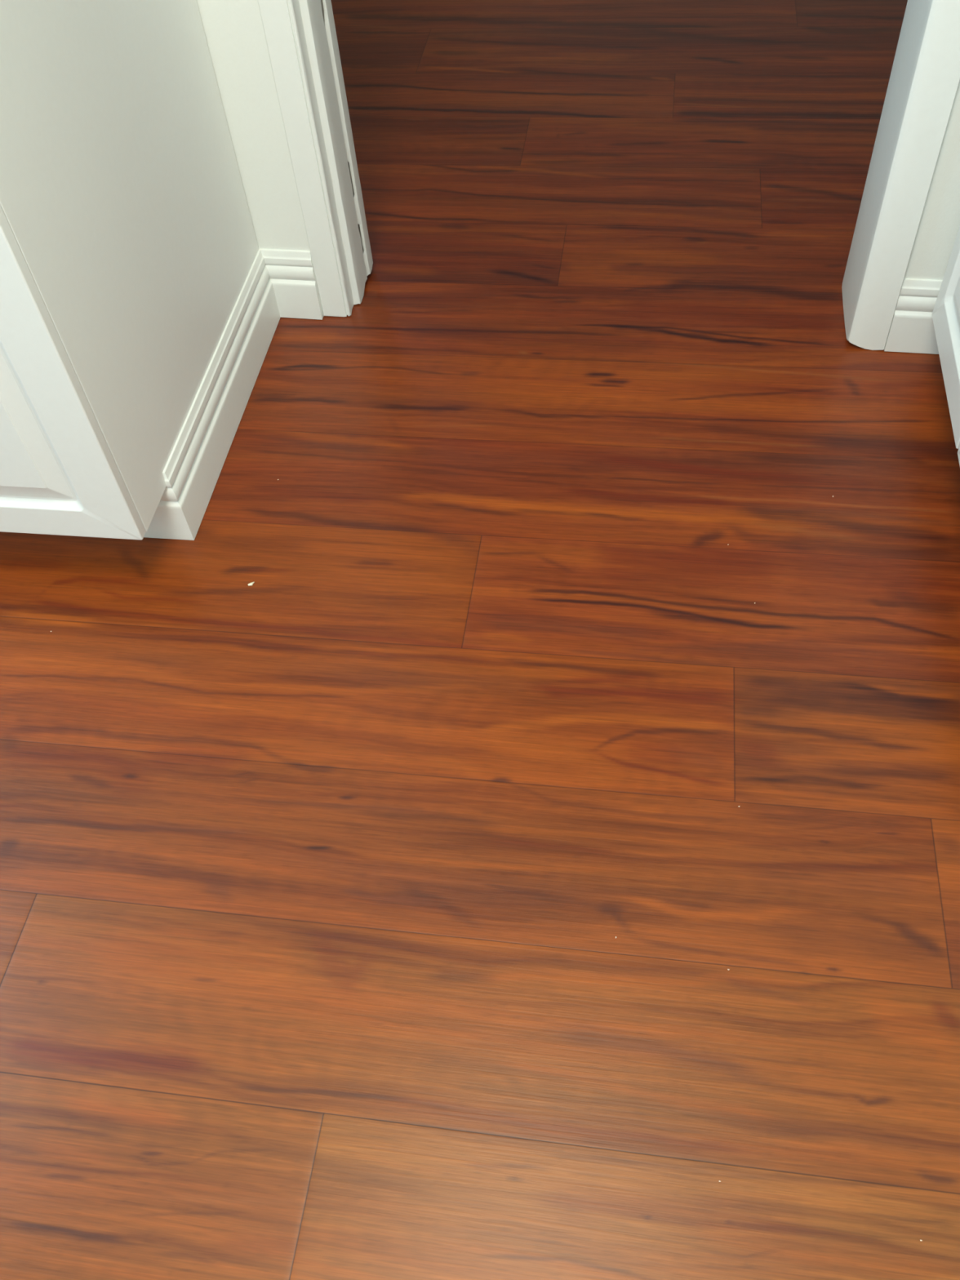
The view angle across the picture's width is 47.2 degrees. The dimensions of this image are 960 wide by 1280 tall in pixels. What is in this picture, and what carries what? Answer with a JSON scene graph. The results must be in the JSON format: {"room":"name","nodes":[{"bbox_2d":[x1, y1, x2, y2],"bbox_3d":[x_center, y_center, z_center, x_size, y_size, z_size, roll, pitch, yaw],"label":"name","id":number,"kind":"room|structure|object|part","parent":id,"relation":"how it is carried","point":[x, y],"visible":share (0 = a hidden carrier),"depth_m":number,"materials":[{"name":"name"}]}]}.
{"room":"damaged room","nodes":[
{"label":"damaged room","id":0,"kind":"room"},
{"bbox_2d":[0,0,959,1279],"bbox_3d":[-0.427,-0.012,1.554,3.550,0.001,6.150,4,53,7],"label":"floor","id":1,"kind":"structure","parent":0,"point":[321,876],"depth_m":1.41,"materials":[{"name":"laminate"}]},
{"bbox_2d":[0,0,258,539],"bbox_3d":[-0.669,-0.610,1.479,0.460,0.869,0.656,4,53,7],"label":"base cabinet","id":2,"kind":"object","parent":1,"relation":"on","point":[129,248],"visible":0.98,"depth_m":1.40,"materials":[{"name":"paint"}]},
{"bbox_3d":[-0.713,-0.384,1.252,0.455,0.745,0.016,4,53,7],"label":"door","id":3,"kind":"part","parent":2,"relation":"part of","materials":[{"name":"paint"}]},
{"bbox_2d":[932,226,959,448],"bbox_3d":[0.970,-0.579,1.326,0.620,0.869,0.341,4,53,7],"label":"base cabinet","id":4,"kind":"object","parent":1,"relation":"on","point":[946,311],"visible":1,"depth_m":1.60,"materials":[{"name":"paint"}]},
{"bbox_2d":[957,446,959,465],"bbox_3d":[0.918,-0.261,1.088,0.620,0.869,0.458,4,53,7],"label":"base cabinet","id":5,"kind":"object","parent":1,"relation":"on","point":[958,451],"visible":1,"depth_m":1.51,"materials":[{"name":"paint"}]},
{"bbox_2d":[196,0,959,316],"bbox_3d":[-0.398,-1.339,1.050,3.360,2.400,0.196,4,53,7],"label":"wall","id":6,"kind":"structure","parent":0,"point":[233,29],"depth_m":1.67,"materials":[{"name":"paint"}]},
{"bbox_2d":[143,248,324,540],"bbox_3d":[-0.594,-0.424,1.796,0.552,0.131,0.557,4,53,7],"label":"baseboard","id":7,"kind":"structure","parent":6,"relation":"attached to","point":[278,283],"depth_m":1.76,"materials":[{"name":"wood"}]},
{"bbox_2d":[257,0,367,316],"bbox_3d":[-0.300,-1.238,1.185,0.048,2.050,0.119,19,57,18],"label":"trim","id":8,"kind":"structure","parent":6,"relation":"attached to","point":[295,31],"depth_m":1.74,"materials":[{"name":"wood"}]},
{"bbox_2d":[320,0,373,275],"bbox_3d":[-0.315,-1.304,1.231,0.102,2.042,0.044,4,53,7],"label":"trim","id":9,"kind":"structure","parent":6,"relation":"attached to","point":[326,7],"depth_m":1.82,"materials":[{"name":"wood"}]},
{"bbox_2d":[841,0,959,350],"bbox_3d":[0.612,-1.177,1.066,0.105,2.049,0.196,4,53,7],"label":"trim","id":10,"kind":"structure","parent":6,"relation":"attached to","point":[924,80],"depth_m":1.60,"materials":[{"name":"wood"}]},
{"bbox_2d":[884,278,942,354],"bbox_3d":[0.730,-0.517,1.762,0.129,0.131,0.013,6,54,9],"label":"baseboard","id":11,"kind":"structure","parent":6,"relation":"attached to","point":[912,330],"depth_m":1.76,"materials":[{"name":"wood"}]}
]}

